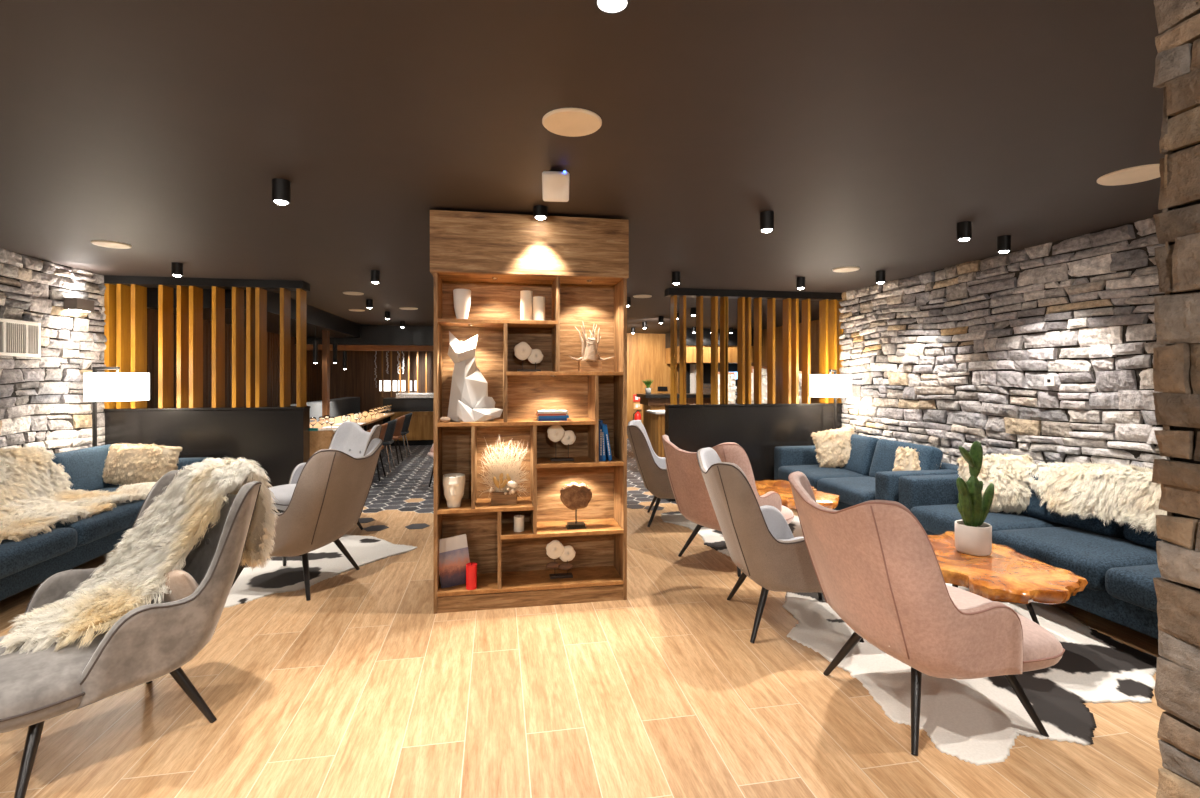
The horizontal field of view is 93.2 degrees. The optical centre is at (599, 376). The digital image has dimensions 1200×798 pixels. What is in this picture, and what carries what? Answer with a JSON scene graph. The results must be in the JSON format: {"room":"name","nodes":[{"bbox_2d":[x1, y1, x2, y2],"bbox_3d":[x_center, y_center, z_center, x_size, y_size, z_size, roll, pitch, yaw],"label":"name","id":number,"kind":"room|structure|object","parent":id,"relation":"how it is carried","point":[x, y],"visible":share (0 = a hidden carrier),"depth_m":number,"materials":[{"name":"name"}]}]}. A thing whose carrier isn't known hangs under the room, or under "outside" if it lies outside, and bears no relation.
{"room":"hotel lobby","nodes":[
{"label":"hotel lobby","id":0,"kind":"room"},
{"bbox_2d":[0,248,106,453],"bbox_3d":[-4.430,0.215,1.126,0.245,2.570,10.200,0,0,-10],"label":"wall","id":1,"kind":"structure","parent":0,"point":[42,403],"depth_m":5.27,"materials":[{"name":"stone"}]},
{"bbox_2d":[0,318,40,356],"bbox_3d":[-4.944,-0.330,4.692,0.030,0.310,0.760,0,0,-10],"label":"air vent","id":2,"kind":"object","parent":1,"relation":"in","point":[18,338],"visible":1,"depth_m":4.86,"materials":[{"name":"metal"}]},
{"bbox_2d":[64,298,93,311],"bbox_3d":[-5.062,-0.700,5.514,0.110,0.116,0.240,0,0,-10],"label":"wall sconce","id":3,"kind":"object","parent":1,"relation":"attached to","point":[75,304],"visible":1,"depth_m":5.44,"materials":[{"name":"beige metal"}]},
{"bbox_2d":[147,308,321,406],"bbox_3d":[-5.885,0.350,9.869,0.050,2.300,7.325,0,0,-10],"label":"wall","id":4,"kind":"structure","parent":0,"point":[314,371],"depth_m":8.64,"materials":[{"name":"brown wood"}]},
{"bbox_2d":[147,287,433,345],"bbox_3d":[-3.360,-0.865,10.519,5.250,0.410,7.300,0,0,-10],"label":"trim","id":5,"kind":"structure","parent":4,"relation":"attached to","point":[343,331],"depth_m":9.97,"materials":[{"name":"black metal"}]},
{"bbox_2d":[307,345,433,350],"bbox_3d":[-3.711,-0.605,12.030,5.400,0.110,0.200,0,0,-10],"label":"trim","id":6,"kind":"structure","parent":4,"relation":"attached to","point":[309,347],"depth_m":11.77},
{"bbox_2d":[330,351,433,429],"bbox_3d":[-2.382,0.215,14.508,14.500,2.570,0.200,0,0,-10],"label":"wall","id":7,"kind":"structure","parent":0,"point":[357,380],"depth_m":13.83,"materials":[{"name":"brown wood"}]},
{"bbox_2d":[0,438,1162,797],"bbox_3d":[-0.768,1.549,5.624,14.500,0.103,17.741,0,0,-10],"label":"floor","id":8,"kind":"structure","parent":0,"point":[357,688],"depth_m":2.55,"materials":[{"name":"brown wood"}]},
{"bbox_2d":[0,444,208,600],"bbox_3d":[-4.312,1.080,4.375,1.120,0.840,3.160,0,0,-10],"label":"sofa","id":9,"kind":"object","parent":8,"relation":"on","point":[26,563],"visible":0.37,"depth_m":4.11,"materials":[{"name":"blue fabric"}]},
{"bbox_2d":[0,528,76,578],"bbox_3d":[-4.024,1.124,3.492,0.870,0.192,0.918,0,0,-10],"label":"seat cushion","id":10,"kind":"object","parent":9,"relation":"on","point":[15,557],"depth_m":3.63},
{"bbox_2d":[0,445,122,542],"bbox_3d":[-4.238,0.815,4.018,1.099,0.568,1.707,0,0,-10],"label":"sheepskin","id":11,"kind":"object","parent":9,"relation":"on","point":[36,494],"visible":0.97,"depth_m":4.30,"materials":[{"name":"fur"}]},
{"bbox_2d":[51,444,114,491],"bbox_3d":[-4.740,0.880,5.222,0.244,0.438,0.839,0,0,-10],"label":"cushion","id":12,"kind":"object","parent":9,"relation":"on","point":[85,466],"depth_m":5.13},
{"bbox_2d":[49,499,144,546],"bbox_3d":[-4.190,1.124,4.402,0.870,0.192,0.908,0,0,-10],"label":"seat cushion","id":13,"kind":"object","parent":9,"relation":"on","point":[101,525],"depth_m":4.29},
{"bbox_2d":[69,481,155,505],"bbox_3d":[-4.074,1.010,4.994,0.418,0.134,1.287,0,0,-12],"label":"sheepskin","id":14,"kind":"object","parent":9,"relation":"on","point":[136,491],"visible":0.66,"depth_m":4.79,"materials":[{"name":"fur"}]},
{"bbox_2d":[96,484,144,499],"bbox_3d":[-4.353,1.124,5.302,0.870,0.192,0.898,0,0,-10],"label":"seat cushion","id":15,"kind":"object","parent":9,"relation":"on","point":[109,487],"depth_m":5.26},
{"bbox_2d":[103,443,182,484],"bbox_3d":[-4.406,0.851,5.441,0.648,0.436,0.275,0,0,-10],"label":"cushion","id":16,"kind":"object","parent":9,"relation":"on","point":[128,464],"visible":0.87,"depth_m":5.38,"materials":[{"name":"fabric"}]},
{"bbox_2d":[84,367,149,446],"bbox_3d":[-4.800,0.700,5.538,0.655,1.600,0.505,0,0,-10],"label":"floor lamp","id":17,"kind":"object","parent":8,"relation":"on","point":[98,387],"visible":0.77,"depth_m":5.38,"materials":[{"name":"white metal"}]},
{"bbox_2d":[0,470,261,797],"bbox_3d":[-2.084,0.993,2.399,0.850,1.028,0.990,0,0,31],"label":"armchair","id":18,"kind":"object","parent":8,"relation":"on","point":[149,642],"visible":0.68,"depth_m":2.20,"materials":[{"name":"grey fabric"}]},
{"bbox_2d":[0,456,277,655],"bbox_3d":[-2.020,0.748,2.543,0.589,0.717,0.984,0,0,35],"label":"sheepskin","id":19,"kind":"object","parent":18,"relation":"on","point":[171,527],"visible":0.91,"depth_m":2.51,"materials":[{"name":"fur"}]},
{"bbox_2d":[158,569,198,602],"bbox_3d":[-1.840,0.935,2.477,0.340,0.238,0.144,0,0,31],"label":"cushion","id":20,"kind":"object","parent":18,"relation":"on","point":[182,584],"visible":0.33,"depth_m":2.37,"materials":[{"name":"beige fabric"}]},
{"bbox_2d":[104,275,310,512],"bbox_3d":[-4.279,0.215,6.246,1.956,2.569,0.244,0,0,-10],"label":"divider","id":21,"kind":"object","parent":8,"relation":"on","point":[277,438],"visible":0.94,"depth_m":6.20,"materials":[{"name":"black wood"}]},
{"bbox_2d":[224,534,416,607],"bbox_3d":[-2.944,1.494,4.578,2.021,0.011,2.053,0,0,28],"label":"cowhide rug","id":22,"kind":"object","parent":8,"relation":"on","point":[325,562],"visible":0.31,"depth_m":4.42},
{"bbox_2d":[231,438,382,600],"bbox_3d":[-2.184,0.993,4.143,0.990,1.028,0.850,0,0,7],"label":"armchair","id":23,"kind":"object","parent":22,"relation":"on","point":[331,491],"visible":0.8,"depth_m":3.83,"materials":[{"name":"beige fabric"}]},
{"bbox_2d":[310,430,332,456],"bbox_3d":[-3.294,1.065,6.663,0.272,0.870,0.090,0,0,-10],"label":"end panel","id":24,"kind":"object","parent":8,"relation":"on","point":[320,439],"visible":0.24,"depth_m":6.62,"materials":[{"name":"brown wood"}]},
{"bbox_2d":[268,421,381,529],"bbox_3d":[-2.743,0.993,5.586,0.850,1.028,0.990,0,0,43],"label":"armchair","id":25,"kind":"object","parent":8,"relation":"on","point":[350,438],"visible":0.34,"depth_m":5.84,"materials":[{"name":"grey fabric"}]},
{"bbox_2d":[291,397,359,421],"bbox_3d":[-5.308,0.990,10.470,0.500,1.020,6.500,0,0,-10],"label":"banquette","id":26,"kind":"object","parent":8,"relation":"on","point":[338,407],"visible":0.02,"depth_m":11.82,"materials":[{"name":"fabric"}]},
{"bbox_2d":[322,330,329,416],"bbox_3d":[-4.731,0.350,9.787,0.080,2.300,0.150,0,0,-10],"label":"column","id":27,"kind":"structure","parent":8,"relation":"on","point":[325,333],"depth_m":9.71,"materials":[{"name":"brown wood"}]},
{"bbox_2d":[310,422,368,434],"bbox_3d":[-4.107,1.125,8.477,0.850,0.750,1.850,0,0,-10],"label":"dining table","id":28,"kind":"object","parent":8,"relation":"on","point":[319,426],"visible":0.22,"depth_m":8.77,"materials":[{"name":"brown wood"}]},
{"bbox_2d":[317,413,394,446],"bbox_3d":[-4.491,1.125,10.593,0.850,0.750,2.350,0,0,-10],"label":"dining table","id":29,"kind":"object","parent":8,"relation":"on","point":[369,417],"visible":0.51,"depth_m":10.39,"materials":[{"name":"brown wood"}]},
{"bbox_2d":[367,423,387,481],"bbox_3d":[-3.371,1.088,8.281,0.527,0.829,0.483,0,0,-10],"label":"dining chair","id":30,"kind":"object","parent":8,"relation":"on","point":[384,426],"visible":0.21,"depth_m":8.25,"materials":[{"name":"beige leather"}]},
{"bbox_2d":[382,419,396,471],"bbox_3d":[-3.514,1.088,9.068,0.527,0.829,0.483,0,0,-10],"label":"dining chair","id":31,"kind":"object","parent":8,"relation":"on","point":[388,440],"visible":0.41,"depth_m":8.97,"materials":[{"name":"fabric"}]},
{"bbox_2d":[378,416,404,464],"bbox_3d":[-3.657,1.088,9.855,0.527,0.829,0.483,0,0,-10],"label":"dining chair","id":32,"kind":"object","parent":8,"relation":"on","point":[396,436],"visible":0.36,"depth_m":9.76,"materials":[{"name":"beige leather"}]},
{"bbox_2d":[382,413,411,457],"bbox_3d":[-3.809,1.088,10.691,0.527,0.829,0.483,0,0,-10],"label":"dining chair","id":33,"kind":"object","parent":8,"relation":"on","point":[407,419],"visible":0.42,"depth_m":10.59,"materials":[{"name":"fabric"}]},
{"bbox_2d":[374,351,433,423],"bbox_3d":[-3.695,0.450,13.121,2.779,2.100,0.660,0,0,-10],"label":"bar","id":34,"kind":"object","parent":8,"relation":"on","point":[403,402],"visible":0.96,"depth_m":12.77,"materials":[{"name":"black metal"}]},
{"bbox_2d":[383,398,433,423],"bbox_3d":[-3.612,0.990,13.166,2.600,1.020,0.600,0,0,-10],"label":"bar counter","id":35,"kind":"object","parent":34,"relation":"on","point":[398,404],"depth_m":12.74,"materials":[{"name":"black metal"}]},
{"bbox_2d":[391,440,433,445],"bbox_3d":[-3.007,1.440,12.631,3.200,0.120,0.070,0,0,-10],"label":"trim","id":36,"kind":"structure","parent":8,"relation":"on","point":[410,442],"depth_m":12.41,"materials":[{"name":"wood"}]},
{"bbox_2d":[388,411,433,440],"bbox_3d":[-3.004,1.070,12.616,3.240,0.620,0.140,0,0,-10],"label":"cabinet","id":37,"kind":"object","parent":36,"relation":"on","point":[421,426],"depth_m":12.39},
{"bbox_2d":[430,210,628,613],"bbox_3d":[-0.473,0.225,3.863,1.281,2.550,0.390,0,0,-10],"label":"bookshelf","id":38,"kind":"object","parent":8,"relation":"on","point":[580,265],"visible":0.96,"depth_m":3.91,"materials":[{"name":"brown wood"}]},
{"bbox_2d":[443,473,464,507],"bbox_3d":[-0.955,0.744,3.706,0.144,0.205,0.150,0,0,-10],"label":"vase","id":39,"kind":"object","parent":38,"relation":"on","point":[453,483],"visible":1,"depth_m":3.66,"materials":[{"name":"beige ceramic"}]},
{"bbox_2d":[439,534,469,587],"bbox_3d":[-0.968,1.217,3.752,0.231,0.328,0.100,0,0,-22],"label":"picture book","id":40,"kind":"object","parent":38,"relation":"on","point":[453,551],"visible":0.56,"depth_m":3.73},
{"bbox_2d":[453,289,470,318],"bbox_3d":[-0.911,-0.473,3.747,0.116,0.205,0.116,0,0,-10],"label":"vase","id":41,"kind":"object","parent":38,"relation":"on","point":[462,297],"visible":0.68,"depth_m":3.71,"materials":[{"name":"ceramic"}]},
{"bbox_2d":[466,562,476,589],"bbox_3d":[-0.834,1.287,3.680,0.070,0.167,0.070,0,0,-10],"label":"pillar candle","id":42,"kind":"object","parent":38,"relation":"on","point":[471,568],"visible":1,"depth_m":3.65,"materials":[{"name":"red wax"}]},
{"bbox_2d":[447,331,502,421],"bbox_3d":[-0.826,-0.007,3.763,0.362,0.596,0.200,0,0,-10],"label":"sculpture","id":43,"kind":"object","parent":38,"relation":"on","point":[469,401],"visible":0.98,"depth_m":3.71,"materials":[{"name":"white ceramic"}]},
{"bbox_2d":[479,437,527,504],"bbox_3d":[-0.638,0.623,3.784,0.335,0.492,0.125,0,0,-10],"label":"dried flower arrangement","id":44,"kind":"object","parent":38,"relation":"on","point":[505,483],"visible":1,"depth_m":3.76,"materials":[{"name":"beige plant"}]},
{"bbox_2d":[514,515,523,531],"bbox_3d":[-0.541,0.972,3.784,0.068,0.110,0.068,0,0,-10],"label":"pillar candle","id":45,"kind":"object","parent":38,"relation":"on","point":[518,519],"visible":1,"depth_m":3.76,"materials":[{"name":"beige wax"}]},
{"bbox_2d":[520,290,532,319],"bbox_3d":[-0.494,-0.479,3.813,0.082,0.217,0.082,0,0,-10],"label":"pillar candle","id":46,"kind":"object","parent":38,"relation":"on","point":[526,297],"visible":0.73,"depth_m":3.78,"materials":[{"name":"beige wax"}]},
{"bbox_2d":[514,342,542,371],"bbox_3d":[-0.482,-0.137,3.836,0.200,0.203,0.060,0,0,-10],"label":"discs","id":47,"kind":"object","parent":38,"relation":"on","point":[523,351],"visible":1,"depth_m":3.83,"materials":[{"name":"beige wood"}]},
{"bbox_2d":[533,296,544,319],"bbox_3d":[-0.410,-0.460,3.808,0.082,0.177,0.082,0,0,-10],"label":"pillar candle","id":48,"kind":"object","parent":38,"relation":"on","point":[538,301],"visible":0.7,"depth_m":3.77,"materials":[{"name":"beige wax"}]},
{"bbox_2d":[546,540,575,578],"bbox_3d":[-0.269,1.243,3.885,0.206,0.255,0.060,0,0,-10],"label":"discs","id":49,"kind":"object","parent":38,"relation":"on","point":[555,549],"visible":1,"depth_m":3.87,"materials":[{"name":"beige wood"}]},
{"bbox_2d":[547,425,575,461],"bbox_3d":[-0.262,0.445,3.876,0.200,0.253,0.060,0,0,-10],"label":"discs","id":50,"kind":"object","parent":38,"relation":"on","point":[556,433],"visible":1,"depth_m":3.87,"materials":[{"name":"beige wood"}]},
{"bbox_2d":[560,482,591,528],"bbox_3d":[-0.163,0.874,3.873,0.221,0.307,0.090,0,0,-10],"label":"sculpture","id":51,"kind":"object","parent":38,"relation":"on","point":[574,496],"visible":1,"depth_m":3.85,"materials":[{"name":"brown wood"}]},
{"bbox_2d":[569,321,614,371],"bbox_3d":[-0.059,-0.210,3.909,0.322,0.350,0.123,0,0,-10],"label":"sculpture","id":52,"kind":"object","parent":38,"relation":"on","point":[590,348],"visible":1,"depth_m":3.86,"materials":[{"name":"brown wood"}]},
{"bbox_2d":[599,419,602,460],"bbox_3d":[-0.008,0.433,3.926,0.024,0.275,0.171,0,0,-10],"label":"book","id":53,"kind":"object","parent":38,"relation":"on","point":[600,421],"visible":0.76,"depth_m":3.84,"materials":[{"name":"blue paper"}]},
{"bbox_2d":[603,423,611,460],"bbox_3d":[0.039,0.448,3.935,0.062,0.246,0.171,0,0,-10],"label":"book","id":54,"kind":"object","parent":38,"relation":"on","point":[607,442],"visible":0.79,"depth_m":3.85,"materials":[{"name":"blue paper"}]},
{"bbox_2d":[627,420,674,526],"bbox_3d":[0.775,0.993,5.956,0.990,1.028,0.850,0,0,5],"label":"armchair","id":55,"kind":"object","parent":8,"relation":"on","point":[652,467],"visible":0.6,"depth_m":5.61,"materials":[{"name":"grey fabric"}]},
{"bbox_2d":[646,410,664,456],"bbox_3d":[1.311,1.025,9.233,1.000,0.950,0.600,0,0,-10],"label":"base cabinet","id":56,"kind":"object","parent":8,"relation":"on","point":[657,417],"visible":0.12,"depth_m":8.94,"materials":[{"name":"wood"}]},
{"bbox_2d":[636,393,736,439],"bbox_3d":[1.702,0.905,10.432,1.960,1.190,0.680,0,0,-10],"label":"bar counter","id":57,"kind":"object","parent":8,"relation":"on","point":[656,401],"depth_m":10.09,"materials":[{"name":"black metal"}]},
{"bbox_2d":[636,393,736,397],"bbox_3d":[1.702,0.340,10.432,1.960,0.060,0.680,0,0,-10],"label":"countertop","id":58,"kind":"structure","parent":57,"relation":"on","point":[657,395],"depth_m":10.07,"materials":[{"name":"black metal"}]},
{"bbox_2d":[679,364,736,392],"bbox_3d":[3.401,0.590,13.567,3.000,1.820,0.520,0,0,-10],"label":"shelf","id":59,"kind":"object","parent":8,"relation":"on","point":[690,368],"visible":0.08,"depth_m":13.54,"materials":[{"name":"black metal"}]},
{"bbox_2d":[718,372,736,403],"bbox_3d":[2.098,0.710,9.230,0.427,1.583,0.438,0,0,-10],"label":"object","id":60,"kind":"object","parent":8,"relation":"on","point":[731,375],"visible":0.3,"depth_m":9.38,"materials":[{"name":"beige stone"}]},
{"bbox_2d":[661,511,802,555],"bbox_3d":[1.527,1.494,5.442,1.575,0.011,2.162,0,0,-10],"label":"cowhide rug","id":61,"kind":"object","parent":8,"relation":"on","point":[714,539],"visible":0.18,"depth_m":5.51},
{"bbox_2d":[662,435,793,576],"bbox_3d":[1.064,0.993,4.665,0.990,1.028,0.850,0,0,-38],"label":"armchair","id":62,"kind":"object","parent":61,"relation":"on","point":[686,479],"visible":0.59,"depth_m":4.43,"materials":[{"name":"pink fabric"}]},
{"bbox_2d":[755,480,841,509],"bbox_3d":[1.754,1.295,5.457,0.835,0.414,1.140,0,0,-10],"label":"coffee table","id":63,"kind":"object","parent":61,"relation":"on","point":[782,487],"visible":0.46,"depth_m":5.26,"materials":[{"name":"brown wood"}]},
{"bbox_2d":[664,288,843,501],"bbox_3d":[1.959,0.215,7.095,2.343,2.569,0.184,0,0,-10],"label":"divider","id":64,"kind":"object","parent":8,"relation":"on","point":[758,427],"visible":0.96,"depth_m":7.03,"materials":[{"name":"black wood"}]},
{"bbox_2d":[751,366,766,402],"bbox_3d":[2.718,0.660,9.343,0.432,1.683,0.438,0,0,-10],"label":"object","id":65,"kind":"object","parent":8,"relation":"on","point":[764,368],"visible":0.24,"depth_m":9.48,"materials":[{"name":"beige stone"}]},
{"bbox_2d":[697,447,863,642],"bbox_3d":[1.128,0.993,3.507,0.990,1.028,0.850,0,0,1],"label":"armchair","id":66,"kind":"object","parent":8,"relation":"on","point":[759,540],"visible":0.79,"depth_m":3.15,"materials":[{"name":"grey fabric"}]},
{"bbox_2d":[810,370,851,429],"bbox_3d":[2.816,0.705,6.892,0.535,1.590,0.525,0,0,-10],"label":"floor lamp","id":67,"kind":"object","parent":8,"relation":"on","point":[835,385],"visible":0.74,"depth_m":6.67,"materials":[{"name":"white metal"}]},
{"bbox_2d":[774,434,959,509],"bbox_3d":[2.735,1.076,6.006,1.010,0.849,2.070,0,0,-10],"label":"sofa","id":68,"kind":"object","parent":8,"relation":"on","point":[868,475],"visible":0.48,"depth_m":5.81,"materials":[{"name":"blue fabric"}]},
{"bbox_2d":[778,465,868,490],"bbox_3d":[2.538,1.124,6.392,0.760,0.192,0.818,0,0,-10],"label":"seat cushion","id":69,"kind":"object","parent":68,"relation":"on","point":[813,473],"depth_m":6.22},
{"bbox_2d":[811,427,854,467],"bbox_3d":[2.715,0.822,6.523,0.522,0.504,0.328,0,0,12],"label":"cushion","id":70,"kind":"object","parent":68,"relation":"on","point":[833,448],"visible":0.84,"depth_m":6.47,"materials":[{"name":"fur"}]},
{"bbox_2d":[817,477,874,505],"bbox_3d":[2.687,1.124,5.570,0.760,0.192,0.828,0,0,-10],"label":"seat cushion","id":71,"kind":"object","parent":68,"relation":"on","point":[853,491],"depth_m":5.48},
{"bbox_2d":[839,434,879,475],"bbox_3d":[2.875,0.880,6.438,0.261,0.456,0.731,0,0,-10],"label":"cushion","id":72,"kind":"object","parent":68,"relation":"on","point":[862,451],"depth_m":6.18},
{"bbox_2d":[869,439,942,476],"bbox_3d":[3.020,0.880,5.641,0.249,0.458,0.790,0,0,-10],"label":"cushion","id":73,"kind":"object","parent":68,"relation":"on","point":[930,457],"depth_m":5.69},
{"bbox_2d":[892,446,942,470],"bbox_3d":[3.031,0.850,5.430,0.277,0.347,0.438,0,0,-41],"label":"cushion","id":74,"kind":"object","parent":68,"relation":"on","point":[907,459],"visible":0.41,"depth_m":5.44,"materials":[{"name":"fur"}]},
{"bbox_2d":[780,585,1153,765],"bbox_3d":[2.016,1.494,3.503,1.925,0.011,2.388,0,0,-10],"label":"cowhide rug","id":75,"kind":"object","parent":8,"relation":"on","point":[975,722],"visible":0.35,"depth_m":2.72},
{"bbox_2d":[788,471,1064,755],"bbox_3d":[1.454,0.993,2.602,0.990,1.028,0.850,0,0,-10],"label":"armchair","id":76,"kind":"object","parent":75,"relation":"on","point":[875,564],"visible":1,"depth_m":2.25,"materials":[{"name":"pink fabric"}]},
{"bbox_2d":[928,533,1080,624],"bbox_3d":[2.302,1.296,3.435,0.907,0.415,1.121,0,0,-10],"label":"coffee table","id":77,"kind":"object","parent":75,"relation":"on","point":[1007,576],"visible":0.67,"depth_m":3.15,"materials":[{"name":"brown wood"}]},
{"bbox_2d":[955,441,993,555],"bbox_3d":[2.334,0.742,3.529,0.219,0.690,0.207,0,0,28],"label":"potted cactus","id":78,"kind":"object","parent":77,"relation":"on","point":[973,536],"visible":1,"depth_m":3.49,"materials":[{"name":"plant"}]},
{"bbox_2d":[899,472,1163,638],"bbox_3d":[3.198,1.104,3.600,0.960,0.791,2.730,0,0,-10],"label":"sofa","id":79,"kind":"object","parent":8,"relation":"on","point":[1115,565],"visible":0.47,"depth_m":3.53,"materials":[{"name":"blue fabric"}]},
{"bbox_2d":[911,504,1062,533],"bbox_3d":[2.934,1.124,4.350,0.710,0.192,0.738,0,0,-10],"label":"seat cushion","id":80,"kind":"object","parent":79,"relation":"on","point":[934,518],"depth_m":4.25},
{"bbox_2d":[956,453,1034,513],"bbox_3d":[3.103,0.832,4.410,0.534,0.479,0.362,0,0,23],"label":"cushion","id":81,"kind":"object","parent":79,"relation":"on","point":[1005,472],"visible":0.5,"depth_m":4.32,"materials":[{"name":"fur"}]},
{"bbox_2d":[1016,472,1124,536],"bbox_3d":[3.283,0.880,4.195,0.204,0.343,1.084,0,0,-10],"label":"cushion","id":82,"kind":"object","parent":79,"relation":"on","point":[1037,512],"depth_m":3.91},
{"bbox_2d":[992,527,1156,590],"bbox_3d":[3.070,1.124,3.607,0.710,0.192,0.748,0,0,-10],"label":"seat cushion","id":83,"kind":"object","parent":79,"relation":"on","point":[1087,553],"depth_m":3.46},
{"bbox_2d":[1022,461,1166,535],"bbox_3d":[3.496,0.770,3.287,0.516,0.426,2.150,0,0,-10],"label":"sheepskin","id":84,"kind":"object","parent":79,"relation":"on","point":[1122,493],"visible":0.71,"depth_m":3.71,"materials":[{"name":"fur"}]},
{"bbox_2d":[1105,564,1159,611],"bbox_3d":[3.211,1.124,2.830,0.710,0.192,0.808,0,0,-10],"label":"seat cushion","id":85,"kind":"object","parent":79,"relation":"on","point":[1133,584],"depth_m":3.03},
{"bbox_2d":[1123,522,1163,548],"bbox_3d":[3.489,0.880,3.063,0.204,0.343,1.104,0,0,-10],"label":"cushion","id":86,"kind":"object","parent":79,"relation":"on","point":[1143,540],"depth_m":3.48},
{"bbox_2d":[0,0,1164,333],"bbox_3d":[-0.809,-1.120,5.850,14.500,0.100,18.200,0,0,-10],"label":"ceiling","id":87,"kind":"structure","parent":0,"point":[869,130],"depth_m":2.51,"materials":[{"name":"brown paint"}]},
{"bbox_2d":[91,240,131,248],"bbox_3d":[-3.929,-1.063,4.561,0.250,0.014,0.250,0,0,-10],"label":"ceiling speaker","id":88,"kind":"object","parent":87,"relation":"attached to","point":[110,244],"visible":1,"depth_m":4.53,"materials":[{"name":"beige plastic"}]},
{"bbox_2d":[171,262,182,276],"bbox_3d":[-3.978,-1.006,5.335,0.090,0.128,0.090,0,0,-10],"label":"spotlight","id":89,"kind":"object","parent":87,"relation":"in","point":[176,268],"visible":1,"depth_m":5.30,"materials":[{"name":"black metal"}]},
{"bbox_2d":[272,178,290,204],"bbox_3d":[-1.742,-1.006,3.098,0.090,0.128,0.090,0,0,-10],"label":"spotlight","id":90,"kind":"object","parent":87,"relation":"in","point":[281,188],"visible":1,"depth_m":3.07,"materials":[{"name":"black metal"}]},
{"bbox_2d":[313,326,317,363],"bbox_3d":[-4.487,-0.511,8.942,0.072,0.597,0.072,0,0,-10],"label":"pendant lamp","id":91,"kind":"object","parent":87,"relation":"hanging from","point":[315,342],"visible":0.98,"depth_m":8.91,"materials":[{"name":"black metal"}]},
{"bbox_2d":[370,270,379,283],"bbox_3d":[-2.271,-1.006,5.726,0.090,0.128,0.090,0,0,-10],"label":"recessed light","id":92,"kind":"object","parent":87,"relation":"in","point":[374,274],"visible":1,"depth_m":5.69,"materials":[{"name":"black metal"}]},
{"bbox_2d":[533,205,547,219],"bbox_3d":[-0.375,-1.056,3.575,0.090,0.128,0.090,0,0,-10],"label":"spotlight","id":93,"kind":"object","parent":87,"relation":"in","point":[540,212],"visible":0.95,"depth_m":3.54,"materials":[{"name":"black metal"}]},
{"bbox_2d":[542,170,569,201],"bbox_3d":[-0.228,-0.998,2.932,0.140,0.145,0.152,0,0,-4],"label":"ceiling device","id":94,"kind":"object","parent":87,"relation":"attached to","point":[555,183],"visible":1,"depth_m":2.92,"materials":[{"name":"white paint"}]},
{"bbox_2d":[542,108,601,136],"bbox_3d":[-0.117,-1.063,2.377,0.250,0.014,0.250,0,0,-10],"label":"ceiling speaker","id":95,"kind":"object","parent":87,"relation":"attached to","point":[571,122],"visible":1,"depth_m":2.35,"materials":[{"name":"beige plastic"}]},
{"bbox_2d":[595,0,629,13],"bbox_3d":[0.031,-1.006,1.449,0.090,0.128,0.090,0,0,-10],"label":"recessed light","id":96,"kind":"object","parent":87,"relation":"in","point":[604,6],"visible":1,"depth_m":1.45,"materials":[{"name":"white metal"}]},
{"bbox_2d":[760,211,773,232],"bbox_3d":[1.087,-1.006,3.694,0.090,0.128,0.090,0,0,-10],"label":"ceiling spotlight","id":97,"kind":"object","parent":87,"relation":"in","point":[766,217],"visible":1,"depth_m":3.66,"materials":[{"name":"black metal"}]},
{"bbox_2d":[956,221,971,240],"bbox_3d":[2.527,-1.006,3.935,0.090,0.128,0.090,0,0,-10],"label":"ceiling spotlight","id":98,"kind":"object","parent":87,"relation":"in","point":[963,229],"visible":1,"depth_m":3.90,"materials":[{"name":"black metal"}]},
{"bbox_2d":[997,235,1010,252],"bbox_3d":[3.077,-1.006,4.320,0.090,0.128,0.090,0,0,-10],"label":"ceiling spotlight","id":99,"kind":"object","parent":87,"relation":"in","point":[1003,242],"visible":1,"depth_m":4.29,"materials":[{"name":"black metal"}]},
{"bbox_2d":[1097,164,1160,185],"bbox_3d":[2.820,-1.063,2.993,0.300,0.014,0.300,0,0,-10],"label":"ceiling speaker","id":100,"kind":"object","parent":87,"relation":"attached to","point":[1136,174],"visible":0.84,"depth_m":2.98,"materials":[{"name":"beige plastic"}]},
{"bbox_2d":[627,333,678,437],"bbox_3d":[1.611,0.215,14.065,5.800,2.570,0.100,0,0,-10],"label":"wall","id":101,"kind":"structure","parent":0,"point":[645,351],"depth_m":13.92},
{"bbox_2d":[751,320,818,402],"bbox_3d":[4.030,0.215,11.100,0.100,2.570,6.600,0,0,-10],"label":"wall","id":102,"kind":"structure","parent":0,"point":[814,325],"depth_m":11.91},
{"bbox_2d":[665,345,753,363],"bbox_3d":[3.174,-0.510,13.485,2.932,0.380,1.400,0,0,-10],"label":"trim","id":103,"kind":"structure","parent":102,"relation":"attached to","point":[690,349],"depth_m":12.72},
{"bbox_2d":[665,328,753,347],"bbox_3d":[3.179,-0.885,13.460,2.932,0.370,1.450,0,0,-10],"label":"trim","id":104,"kind":"structure","parent":102,"relation":"attached to","point":[690,337],"depth_m":12.63,"materials":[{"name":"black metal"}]},
{"bbox_2d":[955,520,991,555],"bbox_3d":[2.321,0.999,3.528,0.194,0.176,0.194,0,0,-10],"label":"pot","id":105,"kind":"object","parent":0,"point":[974,537],"depth_m":3.46,"materials":[{"name":"ceramic"}]},
{"bbox_2d":[838,216,1173,469],"bbox_3d":[4.020,0.215,2.519,0.249,2.570,9.920,0,0,-10],"label":"wall","id":106,"kind":"structure","parent":0,"point":[946,359],"depth_m":4.75,"materials":[{"name":"stone"}]},
{"bbox_2d":[1152,0,1199,797],"bbox_3d":[1.457,0.215,0.938,0.400,2.570,0.694,0,0,-10],"label":"wall pillar","id":107,"kind":"structure","parent":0,"point":[1176,671],"depth_m":1.20,"materials":[{"name":"stone"}]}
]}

